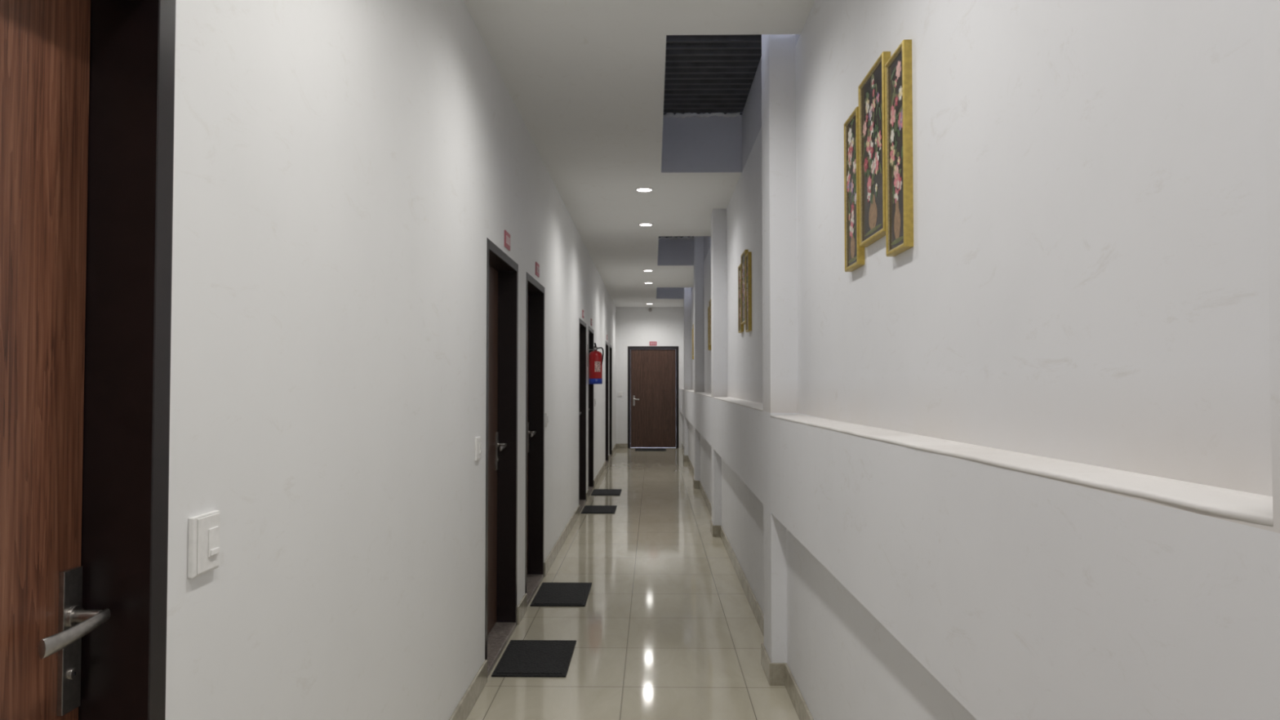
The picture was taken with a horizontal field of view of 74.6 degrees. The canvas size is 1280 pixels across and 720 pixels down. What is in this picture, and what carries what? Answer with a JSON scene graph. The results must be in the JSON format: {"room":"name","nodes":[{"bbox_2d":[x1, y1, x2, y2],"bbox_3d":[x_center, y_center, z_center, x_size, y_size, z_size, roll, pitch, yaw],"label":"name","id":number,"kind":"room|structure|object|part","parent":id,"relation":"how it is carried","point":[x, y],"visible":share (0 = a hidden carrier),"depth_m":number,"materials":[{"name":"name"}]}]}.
{"room":"hotel corridor","nodes":[
{"label":"hotel corridor","id":0,"kind":"room"},
{"bbox_2d":[165,0,615,719],"bbox_3d":[-0.766,0.086,6.713,0.200,2.920,21.400,0,-2,1],"label":"wall","id":1,"kind":"structure","parent":0,"point":[344,171],"depth_m":2.11,"materials":[{"name":"white paint"}]},
{"bbox_2d":[0,0,90,719],"bbox_3d":[-0.879,0.381,0.882,0.035,1.961,0.806,0,-2,1],"label":"leaf","id":2,"kind":"object","parent":1,"relation":"attached to","point":[45,44],"visible":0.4,"depth_m":1.20,"materials":[{"name":"laminate"}]},
{"bbox_2d":[38,566,111,715],"bbox_3d":[-0.827,0.417,1.210,0.058,0.210,0.130,0,-2,1],"label":"door handle","id":3,"kind":"object","parent":2,"relation":"attached to","point":[75,622],"depth_m":1.24,"materials":[{"name":"metal"}]},
{"bbox_2d":[78,0,175,719],"bbox_3d":[-0.835,0.373,0.882,0.162,2.040,0.900,0,-2,1],"label":"frame","id":4,"kind":"object","parent":1,"relation":"attached to","point":[124,551],"visible":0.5,"depth_m":1.30,"materials":[{"name":"wood"}]},
{"bbox_2d":[187,510,219,578],"bbox_3d":[-0.740,0.313,1.434,0.016,0.100,0.086,0,-2,1],"label":"light switch","id":5,"kind":"object","parent":1,"relation":"attached to","point":[203,554],"visible":1,"depth_m":1.42,"materials":[{"name":"plastic"}]},
{"bbox_3d":[-0.738,0.313,1.438,0.002,0.092,0.070,0,-2,1],"label":"plate","id":6,"kind":"part","parent":5,"relation":"part of","materials":[{"name":"plastic"}]},
{"bbox_2d":[475,436,481,460],"bbox_3d":[-0.705,0.386,3.672,0.016,0.100,0.086,0,-2,1],"label":"light switch","id":7,"kind":"object","parent":1,"relation":"attached to","point":[477,440],"visible":1,"depth_m":3.64,"materials":[{"name":"plastic"}]},
{"bbox_3d":[-0.703,0.386,3.676,0.002,0.092,0.070,0,-2,1],"label":"plate","id":8,"kind":"part","parent":7,"relation":"part of","materials":[{"name":"plastic"}]},
{"bbox_2d":[487,265,497,635],"bbox_3d":[-0.825,0.471,4.322,0.035,1.961,0.806,0,-2,1],"label":"leaf","id":9,"kind":"object","parent":1,"relation":"attached to","point":[493,273],"visible":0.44,"depth_m":4.59,"materials":[{"name":"laminate"}]},
{"bbox_2d":[495,431,506,470],"bbox_3d":[-0.774,0.507,4.651,0.058,0.210,0.130,0,-2,1],"label":"door handle","id":10,"kind":"object","parent":9,"relation":"attached to","point":[502,446],"depth_m":4.68,"materials":[{"name":"metal"}]},
{"bbox_2d":[484,237,518,659],"bbox_3d":[-0.782,0.463,4.322,0.162,2.040,0.900,0,-2,1],"label":"frame","id":11,"kind":"object","parent":1,"relation":"attached to","point":[507,268],"visible":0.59,"depth_m":4.72,"materials":[{"name":"wood"}]},
{"bbox_2d":[504,230,510,250],"bbox_3d":[-0.698,-0.629,4.429,0.008,0.085,0.150,0,-2,1],"label":"number sign","id":12,"kind":"object","parent":1,"relation":"attached to","point":[507,236],"visible":1,"depth_m":4.41,"materials":[{"name":"red plastic"}]},
{"bbox_2d":[526,293,528,574],"bbox_3d":[-0.807,0.502,5.512,0.035,1.961,0.766,0,-2,1],"label":"leaf","id":13,"kind":"object","parent":1,"relation":"attached to","point":[527,293],"visible":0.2,"depth_m":5.87,"materials":[{"name":"laminate"}]},
{"bbox_2d":[527,422,536,452],"bbox_3d":[-0.756,0.537,5.820,0.058,0.210,0.130,0,-2,1],"label":"door handle","id":14,"kind":"object","parent":13,"relation":"attached to","point":[532,433],"depth_m":5.85,"materials":[{"name":"metal"}]},
{"bbox_2d":[448,443,616,719],"bbox_3d":[-0.660,1.495,6.674,0.012,0.100,21.400,0,-2,1],"label":"baseboard","id":15,"kind":"structure","parent":1,"relation":"attached to","point":[468,700],"depth_m":4.75,"materials":[{"name":"tile"}]},
{"bbox_2d":[524,271,544,593],"bbox_3d":[-0.763,0.494,5.511,0.162,2.040,0.860,0,-2,1],"label":"frame","id":16,"kind":"object","parent":1,"relation":"attached to","point":[535,290],"visible":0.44,"depth_m":5.89,"materials":[{"name":"wood"}]},
{"bbox_2d":[535,262,539,277],"bbox_3d":[-0.680,-0.599,5.579,0.008,0.085,0.150,0,-2,1],"label":"number sign","id":17,"kind":"object","parent":1,"relation":"attached to","point":[537,265],"visible":1,"depth_m":5.56,"materials":[{"name":"red plastic"}]},
{"bbox_2d":[545,412,548,426],"bbox_3d":[-0.668,0.428,6.032,0.016,0.100,0.086,0,-2,1],"label":"light switch","id":18,"kind":"object","parent":1,"relation":"attached to","point":[546,413],"visible":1,"depth_m":6.00,"materials":[{"name":"plastic"}]},
{"bbox_2d":[578,317,586,504],"bbox_3d":[-0.706,0.591,9.200,0.162,2.040,0.920,0,-2,1],"label":"frame","id":19,"kind":"object","parent":1,"relation":"attached to","point":[582,325],"visible":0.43,"depth_m":9.61,"materials":[{"name":"wood"}]},
{"bbox_2d":[588,326,593,486],"bbox_3d":[-0.687,0.624,10.439,0.162,2.040,0.880,0,-2,1],"label":"frame","id":20,"kind":"object","parent":1,"relation":"attached to","point":[590,330],"visible":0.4,"depth_m":10.83,"materials":[{"name":"wood"}]},
{"bbox_2d":[586,342,604,383],"bbox_3d":[-0.518,0.044,9.864,0.166,0.477,0.178,1,-2,-40],"label":"fire extinguisher","id":21,"kind":"object","parent":1,"relation":"attached to","point":[595,357],"visible":1,"depth_m":9.80,"materials":[{"name":"red metal"}]},
{"bbox_2d":[605,341,608,460],"bbox_3d":[-0.631,0.718,14.037,0.162,2.040,0.880,0,-2,1],"label":"frame","id":22,"kind":"object","parent":1,"relation":"attached to","point":[606,343],"visible":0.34,"depth_m":14.43,"materials":[{"name":"wood"}]},
{"bbox_2d":[608,343,612,454],"bbox_3d":[-0.612,0.749,15.237,0.162,2.040,0.880,0,-2,1],"label":"frame","id":23,"kind":"object","parent":1,"relation":"attached to","point":[610,345],"visible":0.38,"depth_m":15.63,"materials":[{"name":"wood"}]},
{"bbox_2d":[466,448,799,719],"bbox_3d":[0.029,1.595,6.661,1.850,0.100,21.600,0,-2,1],"label":"floor","id":24,"kind":"structure","parent":0,"point":[667,628],"depth_m":4.76,"materials":[{"name":"beige tile"}]},
{"bbox_2d":[487,622,515,677],"bbox_3d":[-0.781,1.469,4.296,0.164,0.028,0.810,0,-2,1],"label":"threshold","id":25,"kind":"object","parent":24,"relation":"on","point":[500,634],"visible":0.38,"depth_m":4.38,"materials":[{"name":"stone"}]},
{"bbox_2d":[491,640,576,677],"bbox_3d":[-0.513,1.473,4.169,0.347,0.012,0.535,0,-2,1],"label":"doormat","id":26,"kind":"object","parent":24,"relation":"on","point":[521,658],"visible":1,"depth_m":4.12,"materials":[{"name":"rubber"}]},
{"bbox_2d":[526,574,543,605],"bbox_3d":[-0.762,1.500,5.485,0.164,0.028,0.770,0,-2,1],"label":"threshold","id":27,"kind":"object","parent":24,"relation":"on","point":[533,581],"visible":0.35,"depth_m":5.59,"materials":[{"name":"stone"}]},
{"bbox_2d":[529,582,591,606],"bbox_3d":[-0.499,1.506,5.421,0.337,0.012,0.580,0,-2,1],"label":"doormat","id":28,"kind":"object","parent":24,"relation":"on","point":[548,594],"visible":1,"depth_m":5.37,"materials":[{"name":"rubber"}]},
{"bbox_2d":[579,499,586,512],"bbox_3d":[-0.705,1.597,9.173,0.164,0.028,0.830,0,-2,1],"label":"threshold","id":29,"kind":"object","parent":24,"relation":"on","point":[582,502],"visible":0.24,"depth_m":9.31,"materials":[{"name":"stone"}]},
{"bbox_2d":[588,486,593,494],"bbox_3d":[-0.686,1.629,10.413,0.164,0.028,0.790,0,-2,1],"label":"threshold","id":30,"kind":"object","parent":24,"relation":"on","point":[590,488],"visible":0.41,"depth_m":10.58,"materials":[{"name":"stone"}]},
{"bbox_2d":[581,505,617,513],"bbox_3d":[-0.435,1.600,9.009,0.352,0.012,0.520,0,-2,1],"label":"doormat","id":31,"kind":"object","parent":24,"relation":"on","point":[587,508],"visible":1,"depth_m":8.96,"materials":[{"name":"rubber"}]},
{"bbox_2d":[591,488,621,495],"bbox_3d":[-0.414,1.637,10.418,0.352,0.012,0.540,0,-2,1],"label":"doormat","id":32,"kind":"object","parent":24,"relation":"on","point":[596,491],"visible":1,"depth_m":10.35,"materials":[{"name":"rubber"}]},
{"bbox_2d":[635,448,666,450],"bbox_3d":[0.214,1.808,16.957,0.620,0.012,0.500,0,-2,1],"label":"doormat","id":33,"kind":"object","parent":24,"relation":"on","point":[636,449],"visible":1,"depth_m":16.95,"materials":[{"name":"rubber"}]},
{"bbox_2d":[630,447,675,448],"bbox_3d":[0.274,1.821,17.424,0.945,0.012,0.144,0,-2,1],"label":"threshold","id":34,"kind":"object","parent":24,"relation":"on","point":[630,447],"visible":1,"depth_m":17.38,"materials":[{"name":"metal"}]},
{"bbox_2d":[463,0,814,306],"bbox_3d":[0.046,-1.421,6.840,1.820,0.100,21.600,0,-2,1],"label":"ceiling","id":35,"kind":"structure","parent":0,"point":[584,78],"depth_m":4.73,"materials":[{"name":"paint"}]},
{"bbox_2d":[635,186,653,192],"bbox_3d":[0.035,-1.369,6.768,0.148,0.009,0.148,0,-2,1],"label":"recessed light","id":36,"kind":"object","parent":35,"relation":"in","point":[644,189],"visible":1,"depth_m":6.76,"materials":[{"name":"plastic"}]},
{"bbox_2d":[637,188,651,191],"bbox_3d":[0.035,-1.369,6.768,0.120,0.001,0.120,0,-2,1],"label":"diffuser","id":37,"kind":"object","parent":36,"relation":"attached to","point":[641,189],"depth_m":6.77,"materials":[{"name":"white plastic"}]},
{"bbox_2d":[638,222,653,226],"bbox_3d":[0.058,-1.329,8.268,0.148,0.009,0.148,0,-2,1],"label":"recessed light","id":38,"kind":"object","parent":35,"relation":"in","point":[645,224],"visible":1,"depth_m":8.27,"materials":[{"name":"plastic"}]},
{"bbox_2d":[615,306,684,448],"bbox_3d":[0.212,0.368,17.495,1.820,2.920,0.200,0,-2,1],"label":"wall","id":39,"kind":"structure","parent":0,"point":[634,326],"depth_m":17.42,"materials":[{"name":"white paint"}]},
{"bbox_2d":[617,391,622,396],"bbox_3d":[-0.410,0.705,17.388,0.086,0.100,0.016,0,-2,1],"label":"light switch","id":40,"kind":"object","parent":39,"relation":"attached to","point":[620,393],"visible":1,"depth_m":17.39,"materials":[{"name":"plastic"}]},
{"bbox_2d":[616,443,627,448],"bbox_3d":[-0.371,1.775,17.361,0.233,0.100,0.012,0,-2,1],"label":"baseboard","id":41,"kind":"structure","parent":39,"relation":"attached to","point":[618,445],"depth_m":17.36,"materials":[{"name":"tile"}]},
{"bbox_2d":[630,349,675,447],"bbox_3d":[0.274,0.793,17.431,0.941,2.038,0.035,0,-2,1],"label":"leaf","id":42,"kind":"object","parent":39,"relation":"attached to","point":[652,371],"visible":1,"depth_m":17.41,"materials":[{"name":"laminate"}]},
{"bbox_2d":[632,395,639,405],"bbox_3d":[-0.080,0.841,17.389,0.130,0.210,0.058,0,-2,1],"label":"door handle","id":43,"kind":"object","parent":42,"relation":"attached to","point":[633,397],"depth_m":17.41,"materials":[{"name":"metal"}]},
{"bbox_2d":[649,341,656,345],"bbox_3d":[0.270,-0.339,17.409,0.150,0.085,0.008,0,-2,1],"label":"number sign","id":44,"kind":"object","parent":39,"relation":"attached to","point":[651,343],"visible":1,"depth_m":17.41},
{"bbox_2d":[627,346,679,448],"bbox_3d":[0.274,0.772,17.452,1.055,2.110,0.144,0,-2,1],"label":"frame","id":45,"kind":"object","parent":39,"relation":"attached to","point":[629,348],"visible":1,"depth_m":17.39,"materials":[{"name":"wood"}]},
{"bbox_2d":[656,287,693,298],"bbox_3d":[0.643,-1.354,14.747,0.870,0.380,2.070,0,-2,1],"label":"wall","id":46,"kind":"structure","parent":0,"point":[661,292],"depth_m":15.68,"materials":[{"name":"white paint"}]},
{"bbox_2d":[657,235,711,265],"bbox_3d":[0.571,-1.476,10.085,0.870,0.380,2.420,0,-2,1],"label":"wall","id":47,"kind":"structure","parent":0,"point":[679,251],"depth_m":11.20,"materials":[{"name":"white paint"}]},
{"bbox_2d":[658,236,693,239],"bbox_3d":[0.528,-1.623,11.194,0.576,0.054,0.046,0,-2,1],"label":"bead","id":48,"kind":"object","parent":47,"relation":"attached to","point":[669,237],"visible":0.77,"depth_m":11.18},
{"bbox_2d":[661,34,799,172],"bbox_3d":[0.492,-1.640,5.003,0.870,0.440,2.650,0,-2,1],"label":"wall","id":49,"kind":"structure","parent":0,"point":[712,144],"depth_m":6.22,"materials":[{"name":"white paint"}]},
{"bbox_2d":[662,112,739,118],"bbox_3d":[0.452,-1.815,6.228,0.574,0.056,0.043,0,-2,1],"label":"bead","id":50,"kind":"object","parent":49,"relation":"attached to","point":[668,114],"visible":0.97,"depth_m":6.22},
{"bbox_2d":[663,34,761,115],"bbox_3d":[0.506,-1.876,4.974,1.040,0.032,3.020,0,-2,1],"label":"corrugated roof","id":51,"kind":"structure","parent":49,"relation":"on","point":[704,73],"depth_m":5.40,"materials":[{"name":"black metal"}]},
{"bbox_2d":[679,0,1279,719],"bbox_3d":[0.797,-0.125,6.694,0.314,3.340,21.400,0,-2,1],"label":"wall","id":52,"kind":"structure","parent":0,"point":[1090,274],"depth_m":1.46,"materials":[{"name":"white paint"}]},
{"bbox_2d":[684,389,693,392],"bbox_3d":[0.801,0.472,12.861,0.126,0.021,3.440,0,-2,1],"label":"trim","id":53,"kind":"structure","parent":52,"relation":"attached to","point":[688,390],"depth_m":13.03,"materials":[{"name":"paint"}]},
{"bbox_2d":[692,328,693,359],"bbox_3d":[0.857,-0.258,13.552,0.024,0.495,0.175,0,-2,1],"label":"flower picture","id":54,"kind":"object","parent":52,"relation":"attached to","point":[692,328],"visible":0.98,"depth_m":13.62,"materials":[{"name":"paint"}]},
{"bbox_2d":[693,324,693,355],"bbox_3d":[0.853,-0.317,13.304,0.024,0.500,0.275,0,-2,1],"label":"flower picture","id":55,"kind":"object","parent":52,"relation":"attached to","point":[693,324],"visible":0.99,"depth_m":13.35,"materials":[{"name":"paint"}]},
{"bbox_2d":[694,391,711,397],"bbox_3d":[0.745,0.379,9.313,0.128,0.021,3.100,0,-2,1],"label":"trim","id":56,"kind":"structure","parent":52,"relation":"attached to","point":[708,394],"depth_m":9.48,"materials":[{"name":"paint"}]},
{"bbox_2d":[707,306,711,350],"bbox_3d":[0.796,-0.361,9.624,0.024,0.495,0.175,0,-2,1],"label":"flower picture","id":57,"kind":"object","parent":52,"relation":"attached to","point":[708,345],"visible":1,"depth_m":9.65,"materials":[{"name":"paint"}]},
{"bbox_2d":[709,299,711,345],"bbox_3d":[0.792,-0.420,9.376,0.024,0.500,0.275,0,-2,1],"label":"flower picture","id":58,"kind":"object","parent":52,"relation":"attached to","point":[710,300],"visible":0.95,"depth_m":9.40,"materials":[{"name":"paint"}]},
{"bbox_2d":[713,396,763,411],"bbox_3d":[0.689,0.287,5.795,0.130,0.021,3.380,0,-2,1],"label":"trim","id":59,"kind":"structure","parent":52,"relation":"attached to","point":[757,406],"depth_m":5.41,"materials":[{"name":"paint"}]},
{"bbox_2d":[737,263,743,333],"bbox_3d":[0.742,-0.451,6.186,0.024,0.495,0.175,0,-2,1],"label":"flower picture","id":60,"kind":"object","parent":52,"relation":"attached to","point":[740,327],"visible":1,"depth_m":6.21,"materials":[{"name":"paint"}]},
{"bbox_2d":[741,249,748,324],"bbox_3d":[0.738,-0.510,5.937,0.024,0.500,0.275,0,-2,1],"label":"flower picture","id":61,"kind":"object","parent":52,"relation":"attached to","point":[744,254],"visible":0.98,"depth_m":5.98,"materials":[{"name":"paint"}]},
{"bbox_2d":[681,443,813,719],"bbox_3d":[0.687,1.495,6.653,0.117,0.100,21.400,0,-2,1],"label":"baseboard","id":62,"kind":"structure","parent":52,"relation":"attached to","point":[776,673],"depth_m":4.08,"materials":[{"name":"tile"}]},
{"bbox_2d":[745,251,751,332],"bbox_3d":[0.735,-0.457,5.693,0.024,0.528,0.170,0,-2,1],"label":"flower picture","id":63,"kind":"object","parent":52,"relation":"attached to","point":[748,255],"visible":1,"depth_m":5.61,"materials":[{"name":"paint"}]},
{"bbox_2d":[844,106,864,271],"bbox_3d":[0.688,-0.542,2.707,0.024,0.495,0.175,0,-2,1],"label":"flower picture","id":64,"kind":"object","parent":52,"relation":"attached to","point":[854,254],"visible":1,"depth_m":2.71,"materials":[{"name":"paint"}]},
{"bbox_2d":[857,51,890,247],"bbox_3d":[0.684,-0.601,2.459,0.024,0.500,0.275,0,-2,1],"label":"flower picture","id":65,"kind":"object","parent":52,"relation":"attached to","point":[871,91],"visible":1,"depth_m":2.45,"materials":[{"name":"paint"}]},
{"bbox_2d":[884,39,913,256],"bbox_3d":[0.680,-0.548,2.215,0.024,0.528,0.170,0,-2,1],"label":"flower picture","id":66,"kind":"object","parent":52,"relation":"attached to","point":[898,68],"visible":1,"depth_m":2.19,"materials":[{"name":"paint"}]},
{"bbox_2d":[770,413,1273,526],"bbox_3d":[0.636,0.201,2.311,0.129,0.045,3.050,0,-2,1],"label":"trim","id":67,"kind":"structure","parent":52,"relation":"attached to","point":[1254,508],"depth_m":1.17,"materials":[{"name":"paint"}]}
]}

